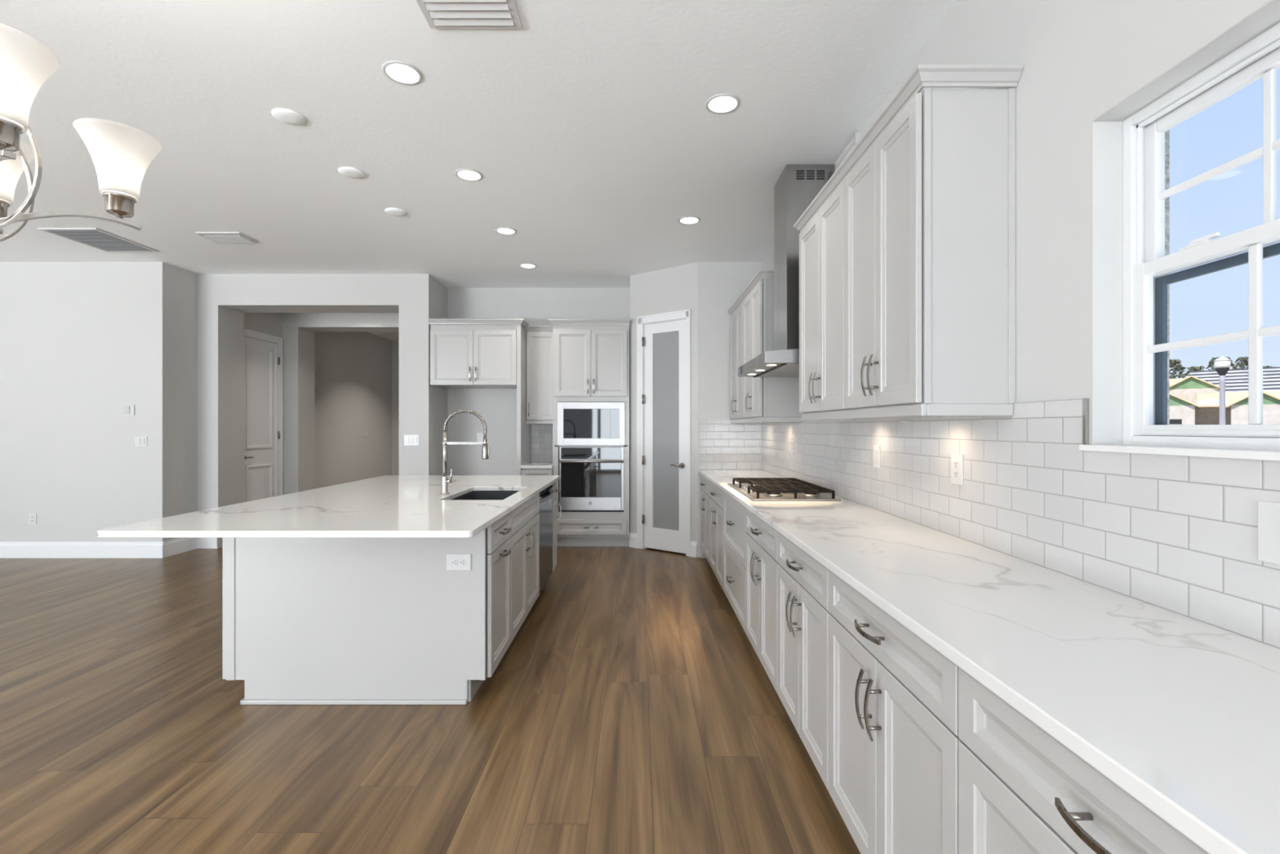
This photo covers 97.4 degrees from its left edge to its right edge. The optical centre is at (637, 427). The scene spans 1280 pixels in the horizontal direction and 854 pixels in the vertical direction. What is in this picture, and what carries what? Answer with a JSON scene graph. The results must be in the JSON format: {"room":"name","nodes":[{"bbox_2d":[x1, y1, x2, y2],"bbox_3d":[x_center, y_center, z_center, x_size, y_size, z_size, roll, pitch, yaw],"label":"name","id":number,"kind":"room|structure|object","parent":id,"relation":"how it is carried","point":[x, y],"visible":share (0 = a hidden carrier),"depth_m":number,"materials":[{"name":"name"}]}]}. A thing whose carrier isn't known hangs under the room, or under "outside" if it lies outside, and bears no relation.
{"room":"kitchen","nodes":[
{"label":"kitchen","id":0,"kind":"room"},
{"bbox_2d":[0,262,197,542],"bbox_3d":[-7.000,-0.179,6.230,4.200,3.048,0.880,0,0,0],"label":"wall","id":1,"kind":"structure","parent":0,"point":[81,343],"depth_m":5.79,"materials":[{"name":"paint"}]},
{"bbox_2d":[28,513,36,524],"bbox_3d":[-6.233,0.945,5.785,0.078,0.115,0.009,0,0,0],"label":"wall outlet","id":2,"kind":"object","parent":1,"relation":"attached to","point":[32,517],"visible":1,"depth_m":5.78,"materials":[{"name":"white plastic"}]},
{"bbox_2d":[0,542,164,558],"bbox_3d":[-6.927,1.262,5.782,4.086,0.165,0.016,0,0,0],"label":"baseboard","id":3,"kind":"structure","parent":1,"relation":"attached to","point":[7,549],"depth_m":5.77,"materials":[{"name":"paint"}]},
{"bbox_2d":[124,404,134,415],"bbox_3d":[-5.229,-0.176,5.779,0.092,0.110,0.020,0,0,0],"label":"thermostat","id":4,"kind":"object","parent":1,"relation":"attached to","point":[129,410],"visible":1,"depth_m":5.78,"materials":[{"name":"white plastic"}]},
{"bbox_2d":[134,435,146,446],"bbox_3d":[-5.117,0.145,5.784,0.122,0.105,0.010,0,0,0],"label":"light switch","id":5,"kind":"object","parent":1,"relation":"attached to","point":[140,441],"visible":1,"depth_m":5.78,"materials":[{"name":"white plastic"}]},
{"bbox_2d":[162,537,197,557],"bbox_3d":[-4.891,1.262,6.011,0.016,0.165,0.443,0,0,0],"label":"baseboard","id":6,"kind":"structure","parent":1,"relation":"attached to","point":[178,545],"depth_m":5.98,"materials":[{"name":"paint"}]},
{"bbox_2d":[244,312,282,343],"bbox_3d":[-4.890,-0.179,7.110,0.220,3.048,0.876,0,0,0],"label":"wall","id":7,"kind":"structure","parent":0,"point":[270,323],"depth_m":7.22,"materials":[{"name":"paint"}]},
{"bbox_2d":[244,328,282,502],"bbox_3d":[-4.745,0.075,7.101,0.070,2.540,0.853,0,0,0],"label":"door","id":8,"kind":"structure","parent":7,"relation":"in","point":[263,359],"depth_m":7.16,"materials":[{"name":"paint"}]},
{"bbox_2d":[197,274,441,547],"bbox_3d":[-3.614,-0.179,6.460,2.572,3.048,0.420,0,0,0],"label":"wall opening","id":9,"kind":"structure","parent":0,"point":[224,300],"depth_m":6.25,"materials":[{"name":"paint"}]},
{"bbox_2d":[197,537,217,548],"bbox_3d":[-4.785,1.262,6.242,0.229,0.165,0.016,0,0,0],"label":"baseboard opening","id":10,"kind":"structure","parent":9,"relation":"attached to","point":[202,543],"depth_m":6.23,"materials":[{"name":"paint"}]},
{"bbox_2d":[404,435,419,445],"bbox_3d":[-2.516,0.145,6.244,0.168,0.120,0.010,0,0,0],"label":"light switch","id":11,"kind":"object","parent":9,"relation":"attached to","point":[409,440],"visible":1,"depth_m":6.24,"materials":[{"name":"white plastic"}]},
{"bbox_2d":[282,312,399,494],"bbox_3d":[-3.300,-0.179,7.745,3.400,3.048,0.390,0,0,0],"label":"wall","id":12,"kind":"structure","parent":0,"point":[299,329],"depth_m":7.55,"materials":[{"name":"paint"}]},
{"bbox_2d":[315,332,391,488],"bbox_3d":[-4.925,-0.179,9.506,0.150,3.048,3.128,0,0,0],"label":"wall","id":13,"kind":"structure","parent":0,"point":[353,370],"depth_m":9.54,"materials":[{"name":"paint"}]},
{"bbox_2d":[364,431,367,437],"bbox_3d":[-4.844,0.125,10.000,0.010,0.120,0.130,0,0,0],"label":"light switch","id":14,"kind":"object","parent":13,"relation":"attached to","point":[365,432],"visible":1,"depth_m":9.99,"materials":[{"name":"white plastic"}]},
{"bbox_2d":[391,340,399,475],"bbox_3d":[-3.300,-0.179,11.135,3.400,3.048,0.130,0,0,0],"label":"wall","id":15,"kind":"structure","parent":0,"point":[395,344],"depth_m":11.07,"materials":[{"name":"paint"}]},
{"bbox_2d":[0,546,860,853],"bbox_3d":[-3.800,1.405,3.600,10.600,0.120,15.400,0,0,0],"label":"floor","id":16,"kind":"structure","parent":0,"point":[632,709],"depth_m":2.44,"materials":[{"name":"brown wood"}]},
{"bbox_2d":[222,528,486,704],"bbox_3d":[-1.383,0.907,3.870,1.280,0.876,2.299,0,0,0],"label":"kitchen island","id":17,"kind":"object","parent":16,"relation":"on","point":[306,620],"visible":0.7,"depth_m":2.73,"materials":[{"name":"paint"}]},
{"bbox_2d":[95,475,560,537],"bbox_3d":[-1.498,0.452,3.734,1.600,0.030,2.733,0,0,0],"label":"island countertop","id":18,"kind":"structure","parent":17,"relation":"on","point":[386,506],"depth_m":2.89,"materials":[{"name":"stone"}]},
{"bbox_2d":[440,408,489,494],"bbox_3d":[-1.131,0.158,3.674,0.322,0.557,0.060,0,0,-2],"label":"spring faucet","id":19,"kind":"object","parent":18,"relation":"on","point":[486,449],"visible":1,"depth_m":3.66,"materials":[{"name":"silver metal"}]},
{"bbox_2d":[451,490,519,499],"bbox_3d":[-1.010,0.574,3.750,0.406,0.212,0.756,0,0,0],"label":"sink","id":20,"kind":"object","parent":18,"relation":"in","point":[474,495],"visible":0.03,"depth_m":4.12,"materials":[{"name":"grey metal"}]},
{"bbox_2d":[446,553,471,570],"bbox_3d":[-0.871,0.656,2.730,0.120,0.080,0.009,0,0,0],"label":"wall outlet","id":21,"kind":"object","parent":17,"relation":"attached to","point":[455,562],"visible":1,"depth_m":2.73,"materials":[{"name":"white plastic"}]},
{"bbox_2d":[451,559,457,565],"bbox_3d":[-0.890,0.656,2.727,0.029,0.029,0.002,0,0,0],"label":"socket","id":22,"kind":"object","parent":21,"relation":"attached to","point":[454,562],"depth_m":2.73,"materials":[{"name":"white plastic"}]},
{"bbox_2d":[459,559,465,565],"bbox_3d":[-0.852,0.656,2.727,0.029,0.029,0.002,0,0,0],"label":"socket","id":23,"kind":"object","parent":21,"relation":"attached to","point":[462,562],"depth_m":2.73,"materials":[{"name":"white plastic"}]},
{"bbox_2d":[468,511,511,701],"bbox_3d":[-1.009,0.907,2.975,0.663,0.876,0.440,0,0,0],"label":"base cabinet","id":24,"kind":"object","parent":16,"relation":"on","point":[499,533],"visible":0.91,"depth_m":2.91,"materials":[{"name":"paint"}]},
{"bbox_2d":[516,324,531,475],"bbox_3d":[-1.324,0.101,6.556,0.046,2.489,0.626,0,0,0],"label":"panel","id":25,"kind":"object","parent":16,"relation":"on","point":[523,429],"visible":0.36,"depth_m":6.31,"materials":[{"name":"paint"}]},
{"bbox_2d":[511,493,539,642],"bbox_3d":[-1.009,0.912,3.653,0.663,0.866,0.912,0,0,0],"label":"base cabinet","id":26,"kind":"object","parent":16,"relation":"on","point":[525,518],"visible":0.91,"depth_m":3.59,"materials":[{"name":"paint"}]},
{"bbox_2d":[521,467,552,475],"bbox_3d":[-1.127,0.902,6.537,0.345,0.886,0.663,0,0,0],"label":"base cabinet","id":27,"kind":"object","parent":16,"relation":"on","point":[524,471],"visible":0.07,"depth_m":6.25,"materials":[{"name":"paint"}]},
{"bbox_2d":[520,462,552,468],"bbox_3d":[-1.126,0.442,6.553,0.348,0.030,0.632,0,0,0],"label":"countertop","id":28,"kind":"structure","parent":27,"relation":"on","point":[532,464],"depth_m":6.24,"materials":[{"name":"stone"}]},
{"bbox_2d":[538,484,554,593],"bbox_3d":[-1.000,0.911,4.438,0.630,0.868,0.649,0,0,0],"label":"dishwasher","id":29,"kind":"object","parent":16,"relation":"on","point":[545,512],"visible":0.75,"depth_m":4.40,"materials":[{"name":"metal"}]},
{"bbox_2d":[551,481,561,571],"bbox_3d":[-1.009,0.907,4.883,0.663,0.876,0.234,0,0,0],"label":"base cabinet","id":30,"kind":"object","parent":16,"relation":"on","point":[554,485],"visible":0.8,"depth_m":4.93,"materials":[{"name":"paint"}]},
{"bbox_2d":[552,324,630,546],"bbox_3d":[-0.524,0.101,6.537,0.854,2.489,0.663,0,0,0],"label":"oven tower","id":31,"kind":"object","parent":16,"relation":"on","point":[591,363],"visible":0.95,"depth_m":6.26,"materials":[{"name":"paint"}]},
{"bbox_2d":[558,446,623,510],"bbox_3d":[-0.518,0.574,6.503,0.716,0.706,0.639,0,0,0],"label":"wall oven","id":32,"kind":"object","parent":31,"relation":"in","point":[592,478],"visible":0.97,"depth_m":6.24,"materials":[{"name":"silver metal"}]},
{"bbox_2d":[557,402,625,444],"bbox_3d":[-0.522,-0.038,6.474,0.752,0.480,0.438,0,0,0],"label":"microwave","id":33,"kind":"object","parent":31,"relation":"in","point":[578,423],"visible":1,"depth_m":6.26,"materials":[{"name":"silver metal"}]},
{"bbox_2d":[699,474,710,563],"bbox_3d":[0.929,0.907,5.407,0.663,0.876,0.723,0,0,0],"label":"base cabinet","id":34,"kind":"object","parent":16,"relation":"on","point":[704,482],"visible":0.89,"depth_m":5.38,"materials":[{"name":"paint"}]},
{"bbox_2d":[709,480,723,589],"bbox_3d":[0.929,0.907,4.641,0.663,0.876,0.805,0,0,0],"label":"base cabinet","id":35,"kind":"object","parent":16,"relation":"on","point":[716,494],"visible":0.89,"depth_m":4.59,"materials":[{"name":"paint"}]},
{"bbox_2d":[723,491,746,631],"bbox_3d":[0.929,0.907,3.792,0.663,0.876,0.891,0,0,0],"label":"base cabinet","id":36,"kind":"object","parent":16,"relation":"on","point":[734,513],"visible":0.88,"depth_m":3.74,"materials":[{"name":"paint"}]},
{"bbox_2d":[745,507,778,693],"bbox_3d":[0.929,0.907,2.963,0.663,0.876,0.762,0,0,0],"label":"base cabinet","id":37,"kind":"object","parent":16,"relation":"on","point":[762,563],"visible":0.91,"depth_m":2.91,"materials":[{"name":"paint"}]},
{"bbox_2d":[777,532,829,790],"bbox_3d":[0.929,0.907,2.238,0.663,0.876,0.684,0,0,0],"label":"base cabinet","id":38,"kind":"object","parent":16,"relation":"on","point":[803,612],"visible":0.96,"depth_m":2.18,"materials":[{"name":"paint"}]},
{"bbox_2d":[828,569,960,853],"bbox_3d":[0.929,0.907,1.511,0.663,0.876,0.766,0,0,0],"label":"base cabinet","id":39,"kind":"object","parent":16,"relation":"on","point":[893,697],"visible":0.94,"depth_m":1.45,"materials":[{"name":"paint"}]},
{"bbox_2d":[958,666,1208,853],"bbox_3d":[0.929,0.907,0.746,0.663,0.876,0.761,0,0,0],"label":"base cabinet","id":40,"kind":"object","parent":16,"relation":"on","point":[1021,790],"visible":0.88,"depth_m":0.92,"materials":[{"name":"paint"}]},
{"bbox_2d":[697,469,1279,853],"bbox_3d":[0.949,0.452,3.075,0.652,0.030,5.450,0,0,0],"label":"countertop","id":41,"kind":"structure","parent":40,"relation":"on","point":[1180,713],"depth_m":1.05,"materials":[{"name":"stone"}]},
{"bbox_2d":[727,477,840,501],"bbox_3d":[0.940,0.408,3.795,0.520,0.056,0.950,0,0,0],"label":"gas cooktop","id":42,"kind":"object","parent":41,"relation":"in","point":[757,489],"visible":1,"depth_m":3.53,"materials":[{"name":"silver metal"}]},
{"bbox_2d":[441,284,447,475],"bbox_3d":[-2.494,-0.179,6.811,0.332,3.048,0.278,0,0,0],"label":"wall","id":43,"kind":"structure","parent":0,"point":[444,289],"depth_m":6.76,"materials":[{"name":"paint"}]},
{"bbox_2d":[0,0,957,340],"bbox_3d":[-3.800,-1.778,3.600,10.600,0.150,15.400,0,0,0],"label":"ceiling","id":44,"kind":"structure","parent":0,"point":[588,128],"depth_m":3.17,"materials":[{"name":"paint"}]},
{"bbox_2d":[0,22,163,241],"bbox_3d":[-1.631,-1.036,1.261,0.792,1.333,0.776,0,0,0],"label":"chandelier","id":45,"kind":"object","parent":44,"relation":"hanging from","point":[122,154],"visible":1,"depth_m":1.46,"materials":[{"name":"white glass"}]},
{"bbox_2d":[37,227,158,252],"bbox_3d":[-4.880,-1.694,5.115,0.500,0.017,0.630,0,0,0],"label":"ceiling vent","id":46,"kind":"object","parent":44,"relation":"in","point":[95,237],"visible":1,"depth_m":5.10,"materials":[{"name":"white plastic"}]},
{"bbox_2d":[195,231,259,243],"bbox_3d":[-3.670,-1.693,5.035,0.380,0.019,0.270,0,0,0],"label":"ceiling vent","id":47,"kind":"object","parent":44,"relation":"in","point":[217,237],"visible":1,"depth_m":5.01,"materials":[{"name":"white plastic"}]},
{"bbox_2d":[271,107,306,125],"bbox_3d":[-1.912,-1.695,3.078,0.160,0.015,0.160,0,0,0],"label":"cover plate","id":48,"kind":"object","parent":44,"relation":"in","point":[286,116],"visible":1,"depth_m":3.06,"materials":[{"name":"paint"}]},
{"bbox_2d":[337,166,364,178],"bbox_3d":[-1.912,-1.695,3.752,0.160,0.015,0.160,0,0,0],"label":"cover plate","id":49,"kind":"object","parent":44,"relation":"in","point":[351,172],"visible":1,"depth_m":3.73,"materials":[{"name":"paint"}]},
{"bbox_2d":[385,207,406,216],"bbox_3d":[-1.912,-1.695,4.440,0.160,0.015,0.160,0,0,0],"label":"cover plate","id":50,"kind":"object","parent":44,"relation":"in","point":[391,211],"visible":1,"depth_m":4.41,"materials":[{"name":"paint"}]},
{"bbox_2d":[381,60,422,84],"bbox_3d":[-1.131,-1.699,2.700,0.184,0.007,0.184,0,0,0],"label":"recessed light","id":51,"kind":"object","parent":44,"relation":"in","point":[400,72],"visible":1,"depth_m":2.69,"materials":[{"name":"white plastic"}]},
{"bbox_2d":[454,168,483,181],"bbox_3d":[-1.139,-1.699,3.790,0.184,0.007,0.184,0,0,0],"label":"recessed light","id":52,"kind":"object","parent":44,"relation":"in","point":[470,175],"visible":1,"depth_m":3.78,"materials":[{"name":"white plastic"}]},
{"bbox_2d":[416,0,522,28],"bbox_3d":[-0.685,-1.693,2.203,0.390,0.020,0.365,0,0,0],"label":"ceiling vent","id":53,"kind":"object","parent":44,"relation":"in","point":[438,14],"visible":1,"depth_m":2.30,"materials":[{"name":"white plastic"}]},
{"bbox_2d":[494,226,516,234],"bbox_3d":[-1.144,-1.699,4.870,0.184,0.007,0.184,0,0,0],"label":"recessed light","id":54,"kind":"object","parent":44,"relation":"in","point":[503,230],"visible":1,"depth_m":4.86,"materials":[{"name":"white plastic"}]},
{"bbox_2d":[519,262,537,268],"bbox_3d":[-1.159,-1.699,5.920,0.184,0.007,0.184,0,0,0],"label":"recessed light","id":55,"kind":"object","parent":44,"relation":"in","point":[528,265],"visible":1,"depth_m":5.91,"materials":[{"name":"white plastic"}]},
{"bbox_2d":[678,215,700,224],"bbox_3d":[0.422,-1.699,4.620,0.184,0.007,0.184,0,0,0],"label":"recessed light","id":56,"kind":"object","parent":44,"relation":"in","point":[690,220],"visible":1,"depth_m":4.61,"materials":[{"name":"white plastic"}]},
{"bbox_2d":[705,93,740,113],"bbox_3d":[0.446,-1.699,2.957,0.184,0.007,0.184,0,0,0],"label":"recessed light","id":57,"kind":"object","parent":44,"relation":"in","point":[723,103],"visible":1,"depth_m":2.95,"materials":[{"name":"white plastic"}]},
{"bbox_2d":[447,288,630,475],"bbox_3d":[-1.179,-0.179,6.910,2.297,3.048,0.080,0,0,0],"label":"wall","id":58,"kind":"structure","parent":0,"point":[498,406],"depth_m":6.87,"materials":[{"name":"paint"}]},
{"bbox_2d":[430,324,516,388],"bbox_3d":[-1.832,-0.807,6.537,0.968,0.674,0.663,0,0,0],"label":"upper cabinet","id":59,"kind":"object","parent":58,"relation":"attached to","point":[462,356],"visible":0.99,"depth_m":6.26,"materials":[{"name":"paint"}]},
{"bbox_2d":[427,318,629,330],"bbox_3d":[-1.206,-1.161,6.378,2.225,0.072,0.349,0,0,0],"label":"crown molding","id":60,"kind":"structure","parent":59,"relation":"on","point":[431,321],"depth_m":6.23,"materials":[{"name":"paint"}]},
{"bbox_2d":[476,432,483,441],"bbox_3d":[-1.930,0.130,6.865,0.078,0.120,0.009,0,0,0],"label":"wall outlet","id":61,"kind":"object","parent":58,"relation":"attached to","point":[479,435],"visible":0.88,"depth_m":6.86,"materials":[{"name":"white plastic"}]},
{"bbox_2d":[526,330,552,423],"bbox_3d":[-1.127,-0.582,6.683,0.347,1.085,0.371,0,0,0],"label":"upper cabinet","id":62,"kind":"object","parent":58,"relation":"attached to","point":[539,343],"depth_m":6.55,"materials":[{"name":"paint"}]},
{"bbox_2d":[531,423,552,462],"bbox_3d":[-1.125,0.188,6.866,0.346,0.476,0.008,0,0,0],"label":"tile backsplash","id":63,"kind":"structure","parent":58,"relation":"attached to","point":[540,451],"depth_m":6.86,"materials":[{"name":"white tile"}]},
{"bbox_2d":[544,434,550,444],"bbox_3d":[-1.106,0.145,6.857,0.075,0.115,0.009,0,0,0],"label":"wall outlet","id":64,"kind":"object","parent":63,"relation":"attached to","point":[547,437],"visible":1,"depth_m":6.86,"materials":[{"name":"white plastic"}]},
{"bbox_2d":[630,262,697,557],"bbox_3d":[0.297,-0.179,6.104,0.880,3.048,0.110,0,0,36],"label":"wall","id":65,"kind":"structure","parent":0,"point":[673,289],"depth_m":6.05,"materials":[{"name":"paint"}]},
{"bbox_2d":[629,532,636,547],"bbox_3d":[-0.047,1.265,6.278,0.118,0.160,0.016,0,0,36],"label":"baseboard","id":66,"kind":"structure","parent":65,"relation":"attached to","point":[633,536],"depth_m":6.27,"materials":[{"name":"paint"}]},
{"bbox_2d":[636,309,691,556],"bbox_3d":[0.287,0.060,6.067,0.688,2.570,0.162,0,0,36],"label":"door","id":67,"kind":"structure","parent":65,"relation":"in","point":[666,399],"depth_m":6.07,"materials":[{"name":"paint"}]},
{"bbox_2d":[690,541,697,557],"bbox_3d":[0.576,1.265,5.822,0.080,0.160,0.016,0,0,36],"label":"baseboard","id":68,"kind":"structure","parent":65,"relation":"attached to","point":[693,544],"depth_m":5.81,"materials":[{"name":"paint"}]},
{"bbox_2d":[697,262,761,557],"bbox_3d":[0.948,-0.179,5.840,0.655,3.048,0.080,0,0,0],"label":"wall","id":69,"kind":"structure","parent":0,"point":[720,284],"depth_m":5.80,"materials":[{"name":"paint"}]},
{"bbox_2d":[699,418,760,469],"bbox_3d":[0.949,0.174,5.796,0.634,0.524,0.008,0,0,0],"label":"tile backsplash","id":70,"kind":"structure","parent":69,"relation":"attached to","point":[723,445],"depth_m":5.79,"materials":[{"name":"white tile"}]},
{"bbox_2d":[801,403,1013,420],"bbox_3d":[1.110,-0.059,2.591,0.310,0.040,1.397,0,0,0],"label":"rail","id":71,"kind":"object","parent":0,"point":[922,409],"visible":1,"depth_m":1.92,"materials":[{"name":"paint"}]},
{"bbox_2d":[761,0,1270,444],"bbox_3d":[1.357,-0.179,1.500,0.165,3.048,11.200,0,0,0],"label":"wall","id":72,"kind":"structure","parent":0,"point":[1080,59],"depth_m":1.70,"materials":[{"name":"paint"}]},
{"bbox_2d":[729,302,743,419],"bbox_3d":[1.086,-0.612,5.413,0.374,1.064,0.721,0,0,0],"label":"upper cabinet","id":73,"kind":"object","parent":72,"relation":"attached to","point":[736,317],"visible":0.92,"depth_m":5.38,"materials":[{"name":"paint"}]},
{"bbox_2d":[742,278,802,417],"bbox_3d":[1.086,-0.612,4.690,0.374,1.064,0.719,0,0,0],"label":"upper cabinet","id":74,"kind":"object","parent":72,"relation":"attached to","point":[762,397],"visible":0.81,"depth_m":4.34,"materials":[{"name":"paint"}]},
{"bbox_2d":[727,270,773,315],"bbox_3d":[1.098,-1.171,5.043,0.350,0.052,1.510,0,0,0],"label":"crown molding","id":75,"kind":"structure","parent":74,"relation":"attached to","point":[761,274],"depth_m":4.66,"materials":[{"name":"paint"}]},
{"bbox_2d":[737,164,834,377],"bbox_3d":[1.014,-1.040,3.810,0.518,1.325,0.916,0,0,0],"label":"range hood","id":76,"kind":"object","parent":72,"relation":"attached to","point":[797,185],"visible":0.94,"depth_m":3.64,"materials":[{"name":"silver metal"}]},
{"bbox_2d":[799,180,849,413],"bbox_3d":[1.086,-0.612,2.931,0.374,1.064,0.716,0,0,0],"label":"upper cabinet","id":77,"kind":"object","parent":72,"relation":"attached to","point":[821,241],"visible":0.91,"depth_m":2.88,"materials":[{"name":"paint"}]},
{"bbox_2d":[835,132,860,171],"bbox_3d":[1.260,-1.595,3.393,0.030,0.180,0.355,0,0,0],"label":"air vent","id":78,"kind":"object","parent":72,"relation":"in","point":[856,138],"visible":0.39,"depth_m":3.35,"materials":[{"name":"white plastic"}]},
{"bbox_2d":[844,88,1015,409],"bbox_3d":[1.086,-0.612,2.232,0.374,1.064,0.674,0,0,0],"label":"upper cabinet","id":79,"kind":"object","parent":72,"relation":"attached to","point":[930,207],"visible":0.98,"depth_m":1.90,"materials":[{"name":"paint"}]},
{"bbox_2d":[793,64,1023,231],"bbox_3d":[1.098,-1.171,2.593,0.350,0.052,1.478,0,0,0],"label":"crown molding","id":80,"kind":"structure","parent":79,"relation":"attached to","point":[922,76],"depth_m":1.91,"materials":[{"name":"paint"}]},
{"bbox_2d":[760,397,1279,648],"bbox_3d":[1.270,0.177,3.075,0.010,0.520,5.431,0,0,0],"label":"tile backsplash","id":81,"kind":"structure","parent":72,"relation":"attached to","point":[1178,534],"depth_m":1.64,"materials":[{"name":"white tile"}]},
{"bbox_2d":[730,417,801,423],"bbox_3d":[1.110,-0.059,5.062,0.310,0.040,1.456,0,0,0],"label":"rail","id":82,"kind":"object","parent":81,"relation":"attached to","point":[753,420],"visible":0.96,"depth_m":4.33,"materials":[{"name":"paint"}]},
{"bbox_2d":[873,444,879,468],"bbox_3d":[1.261,0.155,2.975,0.010,0.122,0.078,0,0,0],"label":"light switch","id":83,"kind":"object","parent":81,"relation":"attached to","point":[876,447],"visible":1,"depth_m":2.96,"materials":[{"name":"white plastic"}]},
{"bbox_2d":[951,453,963,485],"bbox_3d":[1.262,0.167,2.225,0.009,0.122,0.078,0,0,0],"label":"wall outlet","id":84,"kind":"object","parent":81,"relation":"attached to","point":[957,460],"visible":1,"depth_m":2.21,"materials":[{"name":"white plastic"}]},
{"bbox_2d":[953,460,958,468],"bbox_3d":[1.259,0.147,2.225,0.002,0.029,0.029,0,0,0],"label":"socket","id":85,"kind":"object","parent":84,"relation":"attached to","point":[955,462],"depth_m":2.23,"materials":[{"name":"white plastic"}]},
{"bbox_2d":[953,470,958,478],"bbox_3d":[1.259,0.186,2.225,0.002,0.029,0.029,0,0,0],"label":"socket","id":86,"kind":"object","parent":84,"relation":"attached to","point":[955,472],"depth_m":2.23,"materials":[{"name":"white plastic"}]},
{"bbox_2d":[1257,500,1279,564],"bbox_3d":[1.262,0.210,1.085,0.009,0.122,0.118,0,0,0],"label":"wall outlet","id":87,"kind":"object","parent":81,"relation":"attached to","point":[1268,513],"visible":1,"depth_m":1.12,"materials":[{"name":"white plastic"}]},
{"bbox_2d":[1079,444,1279,461],"bbox_3d":[1.306,0.058,1.123,0.106,0.017,0.949,0,0,0],"label":"sill","id":88,"kind":"structure","parent":72,"relation":"attached to","point":[1249,454],"depth_m":1.28,"materials":[{"name":"stone"}]},
{"bbox_2d":[1091,0,1279,444],"bbox_3d":[1.317,-0.404,1.123,0.084,0.914,0.912,0,0,0],"label":"window reveal","id":89,"kind":"structure","parent":72,"relation":"attached to","point":[1106,128],"depth_m":1.58,"materials":[{"name":"paint"}]},
{"bbox_2d":[1122,22,1279,450],"bbox_3d":[1.399,-0.404,1.123,0.078,0.914,0.911,0,0,0],"label":"window","id":90,"kind":"structure","parent":72,"relation":"in","point":[1145,346],"depth_m":1.44,"materials":[{"name":"plastic"}]},
{"bbox_2d":[1160,129,1169,424],"bbox_3d":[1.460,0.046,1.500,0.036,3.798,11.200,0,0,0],"label":"window frame","id":91,"kind":"structure","parent":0,"point":[1167,132],"depth_m":1.56,"materials":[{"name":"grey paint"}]},
{"bbox_2d":[1183,366,1279,407],"bbox_3d":[88.919,-3.155,75.837,27.500,10.200,17.000,0,0,45],"label":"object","id":92,"kind":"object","parent":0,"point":[1236,380],"visible":0.11,"depth_m":77.05,"materials":[{"name":"grey tile"}]},
{"label":"outside","id":93,"kind":"structure","parent":0,"visible":0},
{"bbox_3d":[130.739,2.195,100.000,258.521,0.500,320.000,0,0,0],"label":"ground","id":94,"kind":"structure","parent":93,"visible":0},
{"bbox_2d":[1169,359,1187,378],"bbox_3d":[108.155,-5.934,113.963,6.048,15.758,5.588,0,0,33],"label":"tree","id":95,"kind":"object","parent":94,"relation":"on","point":[1173,362],"visible":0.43,"depth_m":113.04,"materials":[{"name":"green plant"}]},
{"bbox_2d":[1182,365,1204,377],"bbox_3d":[115.418,-5.384,116.360,5.990,14.659,5.834,0,0,6],"label":"tree","id":96,"kind":"object","parent":94,"relation":"on","point":[1191,369],"visible":0.24,"depth_m":116.17,"materials":[{"name":"green plant"}]},
{"bbox_2d":[1205,356,1237,370],"bbox_3d":[107.997,-5.597,103.974,5.774,15.085,5.881,0,0,-34],"label":"tree","id":97,"kind":"object","parent":94,"relation":"on","point":[1211,362],"visible":0.09,"depth_m":104.42,"materials":[{"name":"green plant"}]},
{"bbox_2d":[1213,355,1231,424],"bbox_3d":[21.627,-0.340,20.800,0.450,4.570,0.450,0,0,0],"label":"street lamp","id":98,"kind":"object","parent":94,"relation":"on","point":[1222,364],"visible":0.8,"depth_m":20.73,"materials":[{"name":"white metal"}]},
{"bbox_2d":[1169,375,1279,424],"bbox_3d":[58.460,-1.650,56.551,15.700,7.190,11.350,0,0,45],"label":"house","id":99,"kind":"structure","parent":94,"relation":"on","point":[1193,400],"depth_m":55.09,"materials":[{"name":"beige wood"}]},
{"bbox_2d":[1231,356,1248,368],"bbox_3d":[115.319,-5.756,106.556,5.873,15.402,5.482,0,0,40],"label":"tree","id":100,"kind":"object","parent":94,"relation":"on","point":[1245,360],"visible":0.26,"depth_m":106.67,"materials":[{"name":"green plant"}]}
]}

